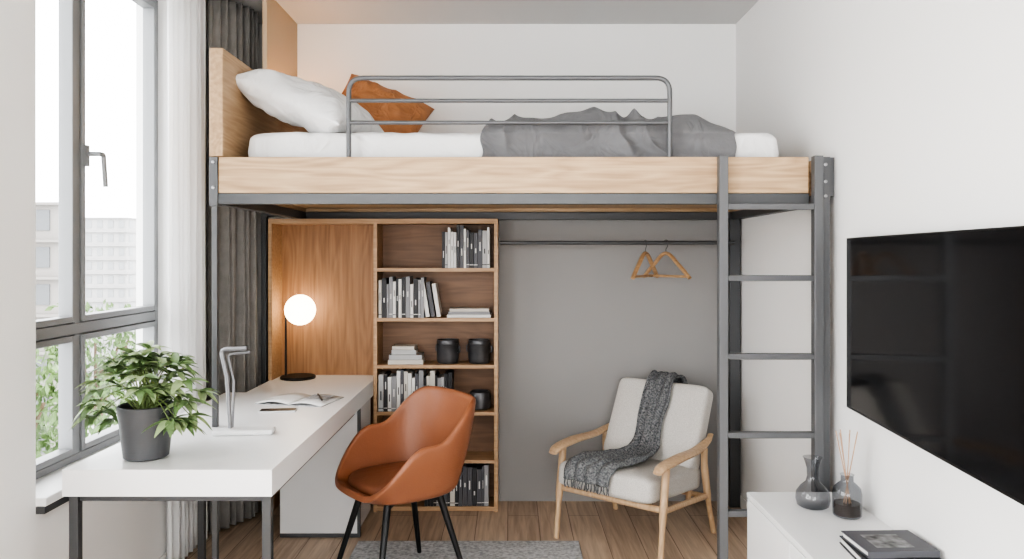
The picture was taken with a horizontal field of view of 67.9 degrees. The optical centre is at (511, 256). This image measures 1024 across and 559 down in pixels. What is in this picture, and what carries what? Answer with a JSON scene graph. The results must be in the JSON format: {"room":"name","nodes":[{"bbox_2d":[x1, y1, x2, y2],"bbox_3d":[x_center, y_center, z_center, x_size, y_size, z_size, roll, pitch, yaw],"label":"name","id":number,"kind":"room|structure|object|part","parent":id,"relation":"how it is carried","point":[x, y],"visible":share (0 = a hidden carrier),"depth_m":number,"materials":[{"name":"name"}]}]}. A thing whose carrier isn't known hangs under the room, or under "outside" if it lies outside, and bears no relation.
{"room":"studio apartment","nodes":[
{"label":"studio apartment","id":0,"kind":"room"},
{"bbox_2d":[0,0,208,558],"bbox_3d":[-1.740,0.032,1.262,0.240,2.837,6.524,0,0,0],"label":"wall","id":1,"kind":"structure","parent":0,"point":[111,529],"depth_m":2.54,"materials":[{"name":"white paint"}]},
{"bbox_2d":[36,497,68,513],"bbox_3d":[-1.605,0.863,3.172,0.030,0.024,1.175,0,0,0],"label":"trim","id":2,"kind":"structure","parent":1,"relation":"attached to","point":[39,510],"depth_m":2.62,"materials":[{"name":"grey metal"}]},
{"bbox_2d":[36,441,119,506],"bbox_3d":[-1.722,0.835,3.172,0.275,0.030,1.175,0,0,0],"label":"window sill","id":3,"kind":"structure","parent":1,"relation":"attached to","point":[49,486],"depth_m":2.72,"materials":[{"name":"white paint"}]},
{"bbox_2d":[36,0,157,478],"bbox_3d":[-1.776,-0.225,3.172,0.068,2.090,1.175,0,0,0],"label":"window","id":4,"kind":"structure","parent":1,"relation":"attached to","point":[72,326],"depth_m":3.07,"materials":[{"name":"grey metal"}]},
{"bbox_2d":[83,145,107,186],"bbox_3d":[-1.706,-0.372,3.119,0.071,0.166,0.065,0,0,0],"label":"handle","id":5,"kind":"object","parent":4,"relation":"attached to","point":[86,148],"visible":1,"depth_m":3.11,"materials":[{"name":"grey metal"}]},
{"bbox_2d":[159,516,208,558],"bbox_3d":[-1.613,1.415,2.852,0.011,0.070,3.304,0,0,0],"label":"baseboard","id":6,"kind":"structure","parent":1,"relation":"attached to","point":[163,556],"depth_m":3.53,"materials":[{"name":"white paint"}]},
{"bbox_2d":[263,0,296,76],"bbox_3d":[-1.288,-0.908,4.242,0.023,0.956,0.563,0,0,0],"label":"cladding","id":7,"kind":"object","parent":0,"point":[279,29],"visible":0.25,"depth_m":4.16,"materials":[{"name":"beige wood"}]},
{"bbox_2d":[185,501,746,558],"bbox_3d":[-0.194,1.510,1.262,3.453,0.120,6.924,0,0,0],"label":"floor","id":8,"kind":"structure","parent":0,"point":[601,531],"depth_m":4.01,"materials":[{"name":"brown wood"}]},
{"bbox_2d":[62,375,372,558],"bbox_3d":[-1.133,1.075,3.505,0.695,0.750,2.009,0,0,0],"label":"desk","id":9,"kind":"object","parent":8,"relation":"on","point":[301,459],"visible":0.84,"depth_m":2.93,"materials":[{"name":"white paint"}]},
{"bbox_2d":[71,340,220,461],"bbox_3d":[-1.275,0.500,2.693,0.473,0.400,0.443,0,0,30],"label":"potted schefflera","id":10,"kind":"object","parent":9,"relation":"on","point":[147,424],"visible":1,"depth_m":2.61,"materials":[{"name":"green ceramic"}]},
{"bbox_2d":[116,399,173,461],"bbox_3d":[-1.280,0.608,2.660,0.188,0.185,0.188,0,0,0],"label":"pot","id":11,"kind":"object","parent":10,"relation":"attached to","point":[133,418],"depth_m":2.59,"materials":[{"name":"grey ceramic"}]},
{"bbox_2d":[212,346,275,435],"bbox_3d":[-1.061,0.528,3.019,0.230,0.344,0.088,0,0,-6],"label":"desk lamp","id":12,"kind":"object","parent":9,"relation":"on","point":[230,430],"visible":1,"depth_m":3.02,"materials":[{"name":"white metal"}]},
{"bbox_3d":[-1.109,0.520,3.033,0.119,0.326,0.043,0,0,0],"label":"arm","id":13,"kind":"part","parent":12,"relation":"part of","materials":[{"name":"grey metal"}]},
{"bbox_2d":[259,408,296,412],"bbox_3d":[-1.062,0.696,3.452,0.160,0.008,0.065,0,0,-8],"label":"smartphone","id":14,"kind":"object","parent":9,"relation":"on","point":[267,410],"visible":1,"depth_m":3.43,"materials":[{"name":"grey paint"}]},
{"bbox_2d":[280,295,315,380],"bbox_3d":[-1.234,0.459,4.385,0.201,0.483,0.200,0,0,0],"label":"table lamp","id":15,"kind":"object","parent":9,"relation":"on","point":[299,309],"visible":1,"depth_m":4.33,"materials":[{"name":"black metal"}]},
{"bbox_3d":[-1.222,0.305,4.385,0.176,0.176,0.176,0,0,0],"label":"globe","id":16,"kind":"part","parent":15,"relation":"part of","materials":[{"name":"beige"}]},
{"bbox_2d":[255,393,343,406],"bbox_3d":[-1.030,0.692,3.700,0.344,0.017,0.244,0,0,12],"label":"open magazine","id":17,"kind":"object","parent":9,"relation":"on","point":[289,399],"visible":0.98,"depth_m":3.66,"materials":[{"name":"white paper"}]},
{"bbox_2d":[268,219,498,511],"bbox_3d":[-0.733,0.616,4.420,1.306,1.668,0.204,0,0,0],"label":"bookcase","id":18,"kind":"object","parent":8,"relation":"on","point":[339,264],"visible":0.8,"depth_m":4.51,"materials":[{"name":"brown wood"}]},
{"bbox_2d":[378,276,426,317],"bbox_3d":[-0.631,0.230,4.401,0.260,0.234,0.141,0,0,0],"label":"books","id":19,"kind":"object","parent":18,"relation":"in","point":[403,297],"visible":1,"depth_m":4.33,"materials":[{"name":"white paper"}]},
{"bbox_2d":[388,352,424,364],"bbox_3d":[-0.610,0.587,4.408,0.205,0.053,0.147,0,0,0],"label":"book stack","id":20,"kind":"object","parent":18,"relation":"in","point":[419,358],"visible":0.93,"depth_m":4.34,"materials":[{"name":"white paper"}]},
{"bbox_2d":[392,344,417,354],"bbox_3d":[-0.620,0.535,4.408,0.142,0.047,0.123,0,0,0],"label":"book stack","id":21,"kind":"object","parent":20,"relation":"on","point":[397,349],"visible":1,"depth_m":4.35,"materials":[{"name":"white paper"}]},
{"bbox_2d":[378,368,453,411],"bbox_3d":[-0.551,0.763,4.400,0.420,0.236,0.141,0,0,0],"label":"books","id":22,"kind":"object","parent":18,"relation":"in","point":[393,388],"visible":0.52,"depth_m":4.33,"materials":[{"name":"white paper"}]},
{"bbox_2d":[424,281,442,316],"bbox_3d":[-0.465,0.237,4.396,0.116,0.212,0.125,0,0,0],"label":"leaning books","id":23,"kind":"object","parent":18,"relation":"in","point":[432,304],"visible":0.96,"depth_m":4.33,"materials":[{"name":"white paper"}]},
{"bbox_2d":[436,338,459,363],"bbox_3d":[-0.372,0.546,4.413,0.132,0.135,0.132,0,0,-15],"label":"metal pot","id":24,"kind":"object","parent":18,"relation":"in","point":[448,349],"visible":1,"depth_m":4.36,"materials":[{"name":"black metal"}]},
{"bbox_2d":[424,463,488,505],"bbox_3d":[-0.316,1.304,4.401,0.366,0.232,0.143,0,0,0],"label":"books","id":25,"kind":"object","parent":18,"relation":"in","point":[472,488],"visible":0.55,"depth_m":4.33,"materials":[{"name":"white paper"}]},
{"bbox_2d":[442,225,489,267],"bbox_3d":[-0.264,-0.060,4.402,0.271,0.246,0.144,0,0,0],"label":"books","id":26,"kind":"object","parent":18,"relation":"in","point":[462,248],"visible":1,"depth_m":4.33,"materials":[{"name":"white paper"}]},
{"bbox_2d":[447,307,491,317],"bbox_3d":[-0.245,0.321,4.408,0.252,0.051,0.144,0,0,0],"label":"book stack","id":27,"kind":"object","parent":18,"relation":"in","point":[455,312],"visible":1,"depth_m":4.34,"materials":[{"name":"white paper"}]},
{"bbox_2d":[466,338,492,363],"bbox_3d":[-0.190,0.546,4.413,0.132,0.135,0.132,0,0,-19],"label":"metal pot","id":28,"kind":"object","parent":18,"relation":"in","point":[478,349],"visible":1,"depth_m":4.36,"materials":[{"name":"black metal"}]},
{"bbox_2d":[470,389,490,409],"bbox_3d":[-0.185,0.829,4.413,0.128,0.105,0.128,0,0,0],"label":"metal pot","id":29,"kind":"object","parent":18,"relation":"on","point":[482,396],"visible":0.84,"depth_m":4.36,"materials":[{"name":"metal"}]},
{"bbox_2d":[349,541,582,558],"bbox_3d":[-0.220,1.445,2.930,1.120,0.010,1.860,0,0,0],"label":"rug","id":30,"kind":"object","parent":8,"relation":"on","point":[363,549],"visible":1,"depth_m":3.73,"materials":[{"name":"fabric"}]},
{"bbox_2d":[335,386,475,558],"bbox_3d":[-0.477,1.036,3.417,0.578,0.813,0.560,0,0,-36],"label":"tub chair","id":31,"kind":"object","parent":30,"relation":"on","point":[418,453],"visible":1,"depth_m":3.43,"materials":[{"name":"orange leather"}]},
{"bbox_2d":[209,48,833,558],"bbox_3d":[-0.050,0.289,3.787,2.761,2.322,1.407,0,0,0],"label":"bed","id":32,"kind":"object","parent":8,"relation":"on","point":[727,190],"visible":0.97,"depth_m":3.13,"materials":[{"name":"brown wood"}]},
{"bbox_3d":[-1.228,0.519,3.148,0.035,1.862,0.050,0,0,0],"label":"post","id":33,"kind":"part","parent":32,"relation":"part of","materials":[{"name":"grey metal"}]},
{"bbox_3d":[-1.218,-0.638,3.789,0.057,0.448,1.322,0,0,0],"label":"headboard","id":34,"kind":"part","parent":32,"relation":"part of","materials":[{"name":"brown wood"}]},
{"bbox_3d":[-0.011,-0.555,3.180,1.364,0.410,0.021,0,0,0],"label":"guard rail","id":35,"kind":"part","parent":32,"relation":"part of","materials":[{"name":"grey metal"}]},
{"bbox_2d":[248,132,778,156],"bbox_3d":[0.005,-0.452,3.831,2.280,0.200,1.192,0,0,0],"label":"mattress","id":36,"kind":"object","parent":32,"relation":"on","point":[280,144],"visible":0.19,"depth_m":3.24,"materials":[{"name":"white fabric"}]},
{"bbox_2d":[236,69,383,132],"bbox_3d":[-0.930,-0.694,3.560,0.493,0.335,0.658,0,0,8],"label":"pillow","id":37,"kind":"object","parent":36,"relation":"on","point":[315,107],"visible":0.77,"depth_m":3.30,"materials":[{"name":"white fabric"}]},
{"bbox_2d":[342,74,433,132],"bbox_3d":[-0.725,-0.755,4.106,0.588,0.526,0.329,0,0,0],"label":"cushion","id":38,"kind":"object","parent":36,"relation":"on","point":[360,89],"visible":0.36,"depth_m":4.06,"materials":[{"name":"fabric"}]},
{"bbox_2d":[480,107,736,156],"bbox_3d":[0.411,-0.536,3.698,1.105,0.241,1.004,0,0,0],"label":"duvet","id":39,"kind":"object","parent":36,"relation":"on","point":[693,135],"visible":0.86,"depth_m":3.23,"materials":[{"name":"fabric"}]},
{"bbox_3d":[-0.052,0.594,3.808,2.755,1.712,1.364,0,0,0],"label":"steel frame","id":40,"kind":"part","parent":32,"relation":"part of","materials":[{"name":"grey metal"}]},
{"bbox_3d":[1.300,0.519,3.152,0.063,1.862,0.061,0,0,0],"label":"post","id":41,"kind":"part","parent":32,"relation":"part of","materials":[{"name":"grey metal"}]},
{"bbox_2d":[549,377,715,558],"bbox_3d":[0.657,1.070,3.977,0.688,0.769,0.720,0,0,39],"label":"wooden armchair","id":42,"kind":"object","parent":8,"relation":"on","point":[673,470],"visible":0.72,"depth_m":3.93,"materials":[{"name":"brown wood"}]},
{"bbox_2d":[563,370,687,495],"bbox_3d":[0.660,0.889,3.988,0.881,0.512,0.304,0,0,-43],"label":"throw blanket","id":43,"kind":"object","parent":42,"relation":"on","point":[597,468],"visible":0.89,"depth_m":3.96,"materials":[{"name":"grey fabric"}]},
{"bbox_2d":[559,458,699,503],"bbox_3d":[0.609,1.125,3.916,0.545,0.177,0.562,0,0,39],"label":"seat cushion","id":44,"kind":"object","parent":42,"relation":"on","point":[637,483],"depth_m":3.70,"materials":[{"name":"fabric"}]},
{"bbox_2d":[604,377,712,469],"bbox_3d":[0.794,0.902,4.145,0.545,0.433,0.287,0,0,39],"label":"cushion","id":45,"kind":"object","parent":42,"relation":"on","point":[685,422],"depth_m":4.03,"materials":[{"name":"fabric"}]},
{"bbox_2d":[747,492,892,558],"bbox_3d":[1.141,1.200,2.188,0.381,0.500,1.775,0,0,0],"label":"tv console","id":46,"kind":"object","parent":8,"relation":"on","point":[778,527],"visible":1,"depth_m":2.78,"materials":[{"name":"white paint"}]},
{"bbox_2d":[832,429,861,519],"bbox_3d":[1.228,0.793,2.785,0.102,0.307,0.102,0,0,0],"label":"reed diffuser","id":47,"kind":"object","parent":46,"relation":"on","point":[846,508],"visible":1,"depth_m":2.77,"materials":[{"name":"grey glass"}]},
{"bbox_2d":[832,480,861,519],"bbox_3d":[1.228,0.872,2.785,0.102,0.151,0.102,0,0,0],"label":"bottle","id":48,"kind":"object","parent":47,"relation":"attached to","point":[846,508],"depth_m":2.76,"materials":[{"name":"clear glass"}]},
{"bbox_2d":[839,530,940,558],"bbox_3d":[1.200,0.926,2.420,0.253,0.048,0.206,0,0,0],"label":"books","id":49,"kind":"object","parent":46,"relation":"on","point":[860,544],"visible":1,"depth_m":2.39,"materials":[{"name":"black paper"}]},
{"bbox_2d":[228,0,758,23],"bbox_3d":[-0.194,-1.462,1.262,3.453,0.150,6.924,0,0,0],"label":"ceiling","id":50,"kind":"structure","parent":0,"point":[300,11],"depth_m":4.28,"materials":[{"name":"grey paint"}]},
{"bbox_2d":[257,24,735,385],"bbox_3d":[-0.194,0.032,4.614,3.453,2.837,0.180,0,0,0],"label":"wall","id":51,"kind":"structure","parent":0,"point":[698,61],"depth_m":4.52,"materials":[{"name":"white paint"}]},
{"bbox_2d":[499,241,734,244],"bbox_3d":[0.589,-0.080,4.385,1.322,0.022,0.250,0,0,0],"label":"rail","id":52,"kind":"object","parent":51,"relation":"attached to","point":[500,242],"visible":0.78,"depth_m":4.26,"materials":[{"name":"grey metal"}]},
{"bbox_2d":[631,240,658,279],"bbox_3d":[0.750,0.013,4.270,0.024,0.220,0.373,0,0,32],"label":"hanger","id":53,"kind":"object","parent":52,"relation":"hanging from","point":[634,274],"visible":0.96,"depth_m":4.23,"materials":[{"name":"brown wood"}]},
{"bbox_2d":[643,240,690,278],"bbox_3d":[0.865,0.013,4.270,0.024,0.220,0.373,0,0,-33],"label":"hanger","id":54,"kind":"object","parent":52,"relation":"hanging from","point":[686,275],"visible":0.95,"depth_m":4.24,"materials":[{"name":"brown wood"}]},
{"bbox_2d":[499,220,716,500],"bbox_3d":[0.627,0.600,4.518,1.410,1.700,0.011,0,0,0],"label":"wall","id":55,"kind":"structure","parent":0,"point":[574,322],"depth_m":4.51,"materials":[{"name":"grey paint"}]},
{"bbox_2d":[736,0,1023,558],"bbox_3d":[1.423,0.032,1.262,0.180,2.837,6.524,0,0,0],"label":"wall","id":56,"kind":"structure","parent":0,"point":[917,106],"depth_m":2.82,"materials":[{"name":"white paint"}]},
{"bbox_2d":[740,494,746,508],"bbox_3d":[1.327,1.415,3.852,0.011,0.070,1.304,0,0,0],"label":"baseboard","id":57,"kind":"structure","parent":56,"relation":"attached to","point":[743,502],"depth_m":4.35,"materials":[{"name":"white paint"}]},
{"bbox_2d":[847,226,1023,505],"bbox_3d":[1.287,0.253,2.335,0.103,0.651,1.180,0,0,5],"label":"tv","id":58,"kind":"object","parent":56,"relation":"attached to","point":[935,320],"visible":1,"depth_m":2.12,"materials":[{"name":"black"}]},
{"bbox_3d":[-1.585,-1.381,3.750,0.030,0.009,0.700,0,0,0],"label":"track","id":59,"kind":"object","parent":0,"visible":0},
{"bbox_2d":[166,0,207,558],"bbox_3d":[-1.581,0.032,3.700,0.059,2.813,0.417,0,0,0],"label":"sheer curtain","id":60,"kind":"object","parent":59,"relation":"hanging from","point":[186,19],"visible":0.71,"depth_m":3.66,"materials":[{"name":"white fabric"}]},
{"bbox_2d":[208,0,257,534],"bbox_3d":[-1.500,0.032,4.104,0.071,2.813,0.376,0,0,25],"label":"curtain","id":61,"kind":"object","parent":59,"relation":"hanging from","point":[232,27],"visible":0.46,"depth_m":4.09,"materials":[{"name":"fabric"}]},
{"label":"outside","id":62,"kind":"structure","parent":0,"visible":0},
{"bbox_2d":[87,412,116,436],"bbox_3d":[-46.500,15.550,50.000,87.000,0.200,140.000,0,0,0],"label":"ground","id":63,"kind":"structure","parent":62,"point":[116,412],"depth_m":69.07,"materials":[{"name":"white"}]},
{"bbox_2d":[36,450,41,458],"bbox_3d":[-6.240,8.867,9.563,2.229,13.170,2.283,0,0,24],"label":"street tree","id":64,"kind":"object","parent":63,"relation":"on","point":[38,454],"visible":0.02,"depth_m":9.68,"materials":[{"name":"green plant"}]},
{"bbox_2d":[36,202,57,455],"bbox_3d":[-23.925,6.650,30.325,12.450,17.600,1.150,0,0,0],"label":"apartment building","id":65,"kind":"structure","parent":63,"relation":"on","point":[46,212],"depth_m":30.00,"materials":[{"name":"grey concrete"}]},
{"bbox_2d":[36,346,97,453],"bbox_3d":[-8.629,8.371,12.525,3.152,14.163,3.267,0,0,0],"label":"street tree","id":66,"kind":"object","parent":63,"relation":"on","point":[47,390],"visible":0.28,"depth_m":12.86,"materials":[{"name":"green plant"}]},
{"bbox_2d":[37,299,135,426],"bbox_3d":[-11.443,8.304,21.014,3.036,14.296,3.082,0,0,-43],"label":"street tree","id":67,"kind":"object","parent":63,"relation":"on","point":[53,354],"visible":0.23,"depth_m":20.62,"materials":[{"name":"green plant"}]},
{"bbox_2d":[40,370,134,446],"bbox_3d":[-9.660,9.044,18.570,3.494,12.817,3.395,0,0,0],"label":"street tree","id":68,"kind":"object","parent":63,"relation":"on","point":[98,420],"visible":0.06,"depth_m":18.06,"materials":[{"name":"green plant"}]},
{"bbox_2d":[85,217,135,411],"bbox_3d":[-41.725,5.750,77.375,6.850,19.400,3.250,0,0,0],"label":"apartment building","id":69,"kind":"structure","parent":63,"relation":"on","point":[110,242],"depth_m":76.00,"materials":[{"name":"grey concrete"}]}
]}

